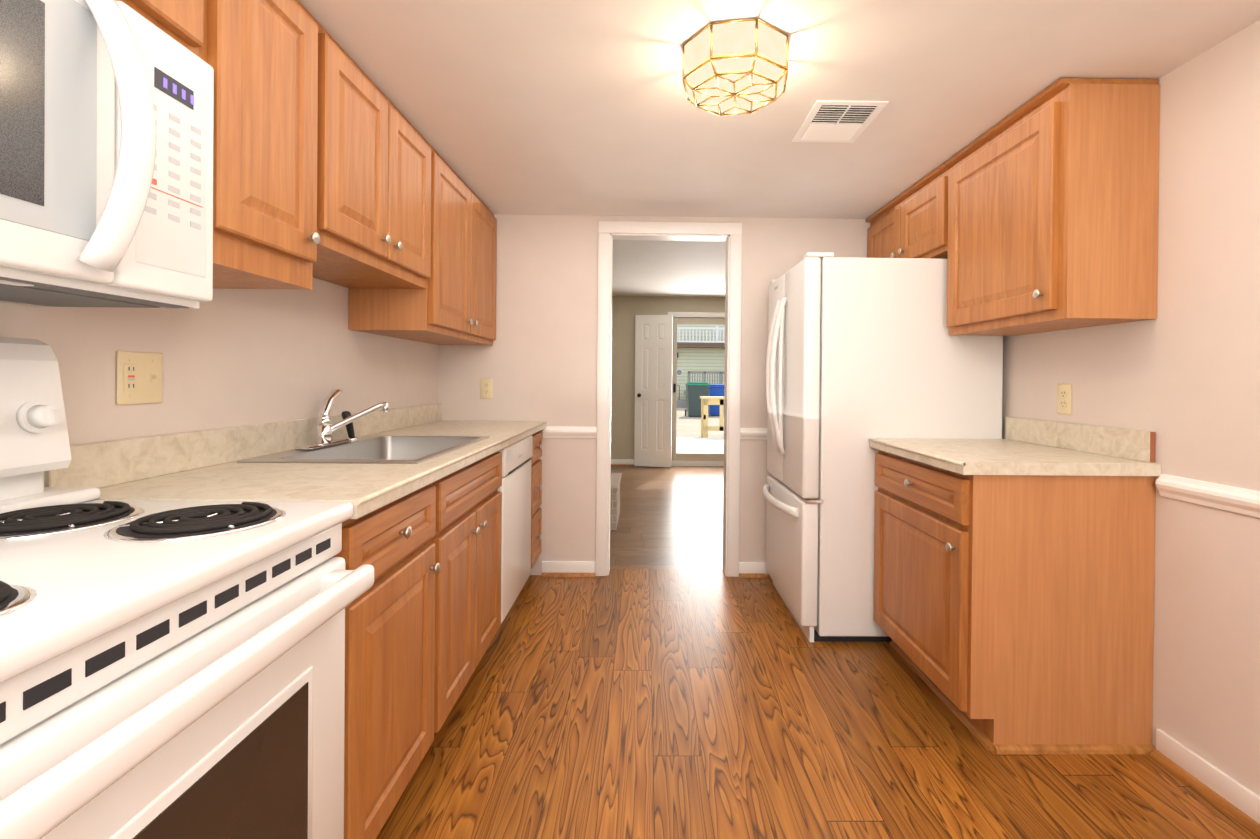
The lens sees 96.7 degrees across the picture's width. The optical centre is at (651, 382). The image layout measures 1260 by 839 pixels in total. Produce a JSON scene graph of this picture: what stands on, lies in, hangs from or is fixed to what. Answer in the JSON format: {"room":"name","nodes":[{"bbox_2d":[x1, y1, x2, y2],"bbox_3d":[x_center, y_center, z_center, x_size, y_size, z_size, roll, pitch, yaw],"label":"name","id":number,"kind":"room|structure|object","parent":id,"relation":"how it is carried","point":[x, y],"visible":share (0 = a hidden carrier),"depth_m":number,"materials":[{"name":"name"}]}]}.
{"room":"kitchen","nodes":[
{"label":"kitchen","id":0,"kind":"room"},
{"bbox_2d":[0,277,438,444],"bbox_3d":[-1.291,-0.020,0.846,0.120,2.335,5.170,0,0,-1],"label":"wall","id":1,"kind":"structure","parent":0,"point":[236,357],"depth_m":1.65,"materials":[{"name":"paint"}]},
{"bbox_2d":[116,351,162,404],"bbox_3d":[-1.228,-0.012,1.351,0.018,0.125,0.122,0,0,-1],"label":"outlet","id":2,"kind":"object","parent":1,"relation":"attached to","point":[139,377],"visible":1,"depth_m":1.34,"materials":[{"name":"beige plastic"}]},
{"bbox_2d":[116,0,203,56],"bbox_3d":[-1.038,-0.811,0.745,0.367,0.343,0.758,0,0,-1],"label":"upper cabinet","id":3,"kind":"object","parent":1,"relation":"attached to","point":[180,21],"visible":0.2,"depth_m":1.05,"materials":[{"name":"brown wood"}]},
{"bbox_2d":[0,0,213,308],"bbox_3d":[-1.007,-0.389,0.747,0.431,0.490,0.754,0,0,-1],"label":"microwave","id":4,"kind":"object","parent":3,"relation":"attached to","point":[106,146],"visible":0.98,"depth_m":0.87,"materials":[{"name":"white plastic"}]},
{"bbox_2d":[200,0,319,289],"bbox_3d":[-1.047,-0.619,1.317,0.367,0.733,0.384,0,0,-1],"label":"upper cabinet","id":5,"kind":"object","parent":1,"relation":"attached to","point":[260,57],"visible":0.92,"depth_m":1.30,"materials":[{"name":"brown wood"}]},
{"bbox_2d":[312,18,430,288],"bbox_3d":[-1.054,-0.687,1.905,0.367,0.603,0.788,0,0,-1],"label":"upper cabinet","id":6,"kind":"object","parent":1,"relation":"attached to","point":[373,189],"visible":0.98,"depth_m":1.79,"materials":[{"name":"brown wood"}]},
{"bbox_2d":[349,143,496,345],"bbox_3d":[-1.066,-0.607,2.804,0.367,0.773,1.008,0,0,-1],"label":"upper cabinet","id":7,"kind":"object","parent":1,"relation":"attached to","point":[454,303],"visible":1,"depth_m":2.53,"materials":[{"name":"brown wood"}]},
{"bbox_2d":[438,214,869,574],"bbox_3d":[0.159,-0.020,3.389,2.845,2.335,0.120,0,0,-1],"label":"wall","id":8,"kind":"structure","parent":0,"point":[537,361],"depth_m":3.32,"materials":[{"name":"paint"}]},
{"bbox_2d":[480,379,492,398],"bbox_3d":[-0.979,0.033,3.310,0.072,0.118,0.009,0,0,-1],"label":"outlet","id":9,"kind":"object","parent":8,"relation":"attached to","point":[486,388],"visible":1,"depth_m":3.31,"materials":[{"name":"beige plastic"}]},
{"bbox_2d":[595,221,741,576],"bbox_3d":[0.099,0.097,3.389,0.851,2.100,0.152,0,0,-1],"label":"door frame","id":10,"kind":"structure","parent":8,"relation":"attached to","point":[609,232],"depth_m":3.29,"materials":[{"name":"white wood"}]},
{"bbox_2d":[611,296,724,465],"bbox_3d":[0.236,-0.073,7.661,5.000,2.400,0.120,0,0,-1],"label":"wall","id":11,"kind":"structure","parent":0,"point":[626,310],"depth_m":7.59,"materials":[{"name":"paint"}]},
{"bbox_2d":[634,315,672,466],"bbox_3d":[0.018,0.104,7.470,0.496,2.020,0.138,0,0,-1],"label":"hall door","id":12,"kind":"structure","parent":11,"relation":"in","point":[653,391],"depth_m":7.45,"materials":[{"name":"white wood"}]},
{"bbox_2d":[672,317,724,460],"bbox_3d":[0.756,0.088,7.623,0.956,1.948,0.070,0,0,-1],"label":"door frame","id":13,"kind":"structure","parent":11,"relation":"attached to","point":[699,456],"depth_m":7.62,"materials":[{"name":"beige wood"}]},
{"bbox_2d":[612,240,725,296],"bbox_3d":[0.274,-1.212,5.520,5.240,0.100,4.390,0,0,-1],"label":"ceiling","id":14,"kind":"structure","parent":0,"point":[670,268],"depth_m":5.70,"materials":[{"name":"paint"}]},
{"bbox_2d":[298,0,1259,218],"bbox_3d":[0.201,-1.074,0.799,3.085,0.200,5.050,0,0,-1],"label":"ceiling","id":15,"kind":"structure","parent":0,"point":[548,107],"depth_m":1.82,"materials":[{"name":"paint"}]},
{"bbox_2d":[682,18,788,115],"bbox_3d":[0.245,-0.913,1.656,0.319,0.134,0.319,0,0,-1],"label":"ceiling light","id":16,"kind":"object","parent":15,"relation":"attached to","point":[735,67],"visible":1,"depth_m":1.56,"materials":[{"name":"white glass"}]},
{"bbox_2d":[792,100,888,142],"bbox_3d":[0.691,-0.971,2.096,0.250,0.010,0.330,0,0,-1],"label":"ceiling vent","id":17,"kind":"object","parent":15,"relation":"in","point":[840,121],"visible":1,"depth_m":2.07,"materials":[{"name":"white metal"}]},
{"bbox_2d":[376,466,1259,838],"bbox_3d":[0.286,1.176,3.007,5.000,0.050,9.440,0,0,-1],"label":"floor","id":18,"kind":"structure","parent":0,"point":[666,704],"depth_m":1.81,"materials":[{"name":"brown wood"}]},
{"bbox_2d":[0,337,373,838],"bbox_3d":[-0.885,0.536,0.754,0.691,1.232,0.758,0,0,-1],"label":"range","id":19,"kind":"object","parent":18,"relation":"on","point":[172,669],"visible":1,"depth_m":0.78,"materials":[{"name":"white metal"}]},
{"bbox_2d":[333,484,439,838],"bbox_3d":[-0.922,0.711,1.387,0.642,0.875,0.503,0,0,-1],"label":"base cabinet","id":20,"kind":"object","parent":18,"relation":"on","point":[389,666],"visible":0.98,"depth_m":1.33,"materials":[{"name":"brown wood"}]},
{"bbox_2d":[430,451,501,732],"bbox_3d":[-0.930,0.708,2.014,0.642,0.875,0.748,0,0,-1],"label":"base cabinet","id":21,"kind":"object","parent":18,"relation":"on","point":[466,538],"visible":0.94,"depth_m":1.90,"materials":[{"name":"brown wood"}]},
{"bbox_2d":[44,389,546,518],"bbox_3d":[-0.929,0.209,2.224,0.641,0.371,2.181,0,0,-1],"label":"countertop","id":22,"kind":"structure","parent":21,"relation":"on","point":[368,460],"depth_m":1.53,"materials":[{"name":"laminate"}]},
{"bbox_2d":[295,389,388,449],"bbox_3d":[-1.113,0.123,2.030,0.160,0.201,0.362,0,0,-1],"label":"faucet","id":23,"kind":"object","parent":22,"relation":"on","point":[324,428],"depth_m":2.01,"materials":[{"name":"silver metal"}]},
{"bbox_2d":[237,435,489,463],"bbox_3d":[-0.944,0.310,1.997,0.520,0.170,0.760,0,0,-1],"label":"sink","id":24,"kind":"object","parent":22,"relation":"in","point":[367,449],"depth_m":2.11,"materials":[{"name":"silver metal"}]},
{"bbox_2d":[497,435,532,623],"bbox_3d":[-0.947,0.708,2.694,0.622,0.868,0.600,0,0,-1],"label":"dishwasher","id":25,"kind":"object","parent":18,"relation":"on","point":[515,487],"visible":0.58,"depth_m":2.62,"materials":[{"name":"white metal"}]},
{"bbox_2d":[531,431,541,568],"bbox_3d":[-0.944,0.702,3.158,0.642,0.875,0.316,0,0,-1],"label":"drawers","id":26,"kind":"object","parent":18,"relation":"on","point":[536,492],"visible":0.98,"depth_m":3.15,"materials":[{"name":"brown wood"}]},
{"bbox_2d":[610,473,620,529],"bbox_3d":[-0.961,0.962,4.640,1.385,0.340,0.640,0,0,-1],"label":"brick hearth","id":27,"kind":"object","parent":18,"relation":"on","point":[615,497],"visible":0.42,"depth_m":4.35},
{"bbox_2d":[763,252,1002,641],"bbox_3d":[1.071,0.290,2.857,0.969,1.737,0.751,0,0,-1],"label":"fridge","id":28,"kind":"object","parent":18,"relation":"on","point":[861,352],"visible":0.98,"depth_m":2.49,"materials":[{"name":"white metal"}]},
{"bbox_2d":[874,450,1155,753],"bbox_3d":[1.273,0.726,2.122,0.632,0.875,0.732,0,0,-1],"label":"base cabinet","id":29,"kind":"object","parent":18,"relation":"on","point":[1013,614],"visible":0.98,"depth_m":1.77,"materials":[{"name":"brown wood"}]},
{"bbox_2d":[868,417,1160,475],"bbox_3d":[1.278,0.218,2.119,0.631,0.139,0.732,0,0,-1],"label":"countertop","id":30,"kind":"structure","parent":29,"relation":"on","point":[1025,446],"depth_m":1.94,"materials":[{"name":"laminate"}]},
{"bbox_2d":[1002,20,1259,795],"bbox_3d":[1.673,0.006,0.884,0.120,2.335,5.170,0,0,-1],"label":"wall","id":31,"kind":"structure","parent":0,"point":[1180,375],"depth_m":1.64,"materials":[{"name":"paint"}]},
{"bbox_2d":[866,162,950,258],"bbox_3d":[1.424,-0.780,2.898,0.337,0.382,0.881,0,0,-1],"label":"upper cabinet","id":32,"kind":"object","parent":31,"relation":"attached to","point":[911,221],"visible":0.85,"depth_m":2.73,"materials":[{"name":"brown wood"}]},
{"bbox_2d":[945,78,1159,335],"bbox_3d":[1.432,-0.587,2.115,0.337,0.760,0.684,0,0,-1],"label":"upper cabinet","id":33,"kind":"object","parent":31,"relation":"attached to","point":[1053,193],"visible":1,"depth_m":1.81,"materials":[{"name":"brown wood"}]},
{"bbox_2d":[1057,384,1071,414],"bbox_3d":[1.591,0.062,2.163,0.009,0.118,0.072,0,0,-1],"label":"outlet","id":34,"kind":"object","parent":31,"relation":"attached to","point":[1064,398],"visible":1,"depth_m":2.16,"materials":[{"name":"beige plastic"}]},
{"label":"outside","id":35,"kind":"structure","parent":0,"visible":0},
{"bbox_2d":[676,408,723,437],"bbox_3d":[4.588,1.188,33.925,70.000,0.190,52.280,0,0,-1],"label":"ground","id":36,"kind":"structure","parent":35,"point":[687,426],"depth_m":15.23,"materials":[{"name":"beige concrete"}]},
{"bbox_2d":[685,382,709,416],"bbox_3d":[1.534,0.556,19.042,0.780,1.170,0.900,0,0,-1],"label":"bin","id":37,"kind":"object","parent":36,"relation":"on","point":[695,391],"visible":0.79,"depth_m":18.65,"materials":[{"name":"grey"}]},
{"bbox_2d":[676,437,723,452],"bbox_3d":[1.151,1.155,9.589,6.500,0.060,3.700,0,0,-1],"label":"patio","id":38,"kind":"structure","parent":36,"relation":"on","point":[697,445],"depth_m":10.05,"materials":[{"name":"white concrete"}]},
{"bbox_2d":[677,371,723,407],"bbox_3d":[3.650,0.306,25.798,6.100,1.640,2.300,0,0,-1],"label":"fence","id":39,"kind":"object","parent":36,"relation":"on","point":[681,403],"visible":0.12,"depth_m":24.66,"materials":[{"name":"grey"}]},
{"bbox_2d":[677,324,724,399],"bbox_3d":[3.668,-1.924,29.727,20.000,6.060,6.620,0,0,-1],"label":"neighbouring house","id":40,"kind":"structure","parent":36,"relation":"on","point":[700,347],"depth_m":27.02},
{"bbox_2d":[700,396,723,437],"bbox_3d":[1.434,0.736,11.946,0.780,0.880,0.650,0,0,-1],"label":"lumber","id":41,"kind":"object","parent":36,"relation":"on","point":[706,401],"visible":0.67,"depth_m":11.65,"materials":[{"name":"brown wood"}]},
{"bbox_2d":[708,384,723,414],"bbox_3d":[2.275,0.599,19.751,0.660,1.090,0.800,0,0,-1],"label":"bin","id":42,"kind":"object","parent":36,"relation":"on","point":[716,389],"visible":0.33,"depth_m":19.41,"materials":[{"name":"blue plastic"}]},
{"bbox_3d":[-2.297,-0.084,5.553,0.120,2.400,4.270,0,0,-1],"label":"wall","id":43,"kind":"structure","parent":0,"visible":0},
{"bbox_2d":[541,426,596,576],"bbox_3d":[-0.490,0.701,3.309,0.318,0.884,0.032,0,0,-1],"label":"baseboard","id":44,"kind":"structure","parent":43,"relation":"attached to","point":[549,568],"depth_m":3.31,"materials":[{"name":"white wood"}]},
{"bbox_2d":[611,459,633,465],"bbox_3d":[-1.038,1.074,7.574,2.470,0.085,0.032,0,0,-1],"label":"baseboard","id":45,"kind":"structure","parent":43,"relation":"attached to","point":[614,462],"depth_m":7.59,"materials":[{"name":"white wood"}]},
{"bbox_2d":[739,428,770,577],"bbox_3d":[1.048,0.714,3.329,1.056,0.884,0.032,0,0,-1],"label":"baseboard","id":46,"kind":"structure","parent":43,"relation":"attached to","point":[746,569],"depth_m":3.33,"materials":[{"name":"white wood"}]},
{"bbox_2d":[1149,474,1259,836],"bbox_3d":[1.601,0.735,0.089,0.032,0.884,3.334,0,0,-1],"label":"baseboard","id":47,"kind":"structure","parent":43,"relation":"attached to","point":[1221,790],"depth_m":1.59,"materials":[{"name":"white wood"}]}
]}

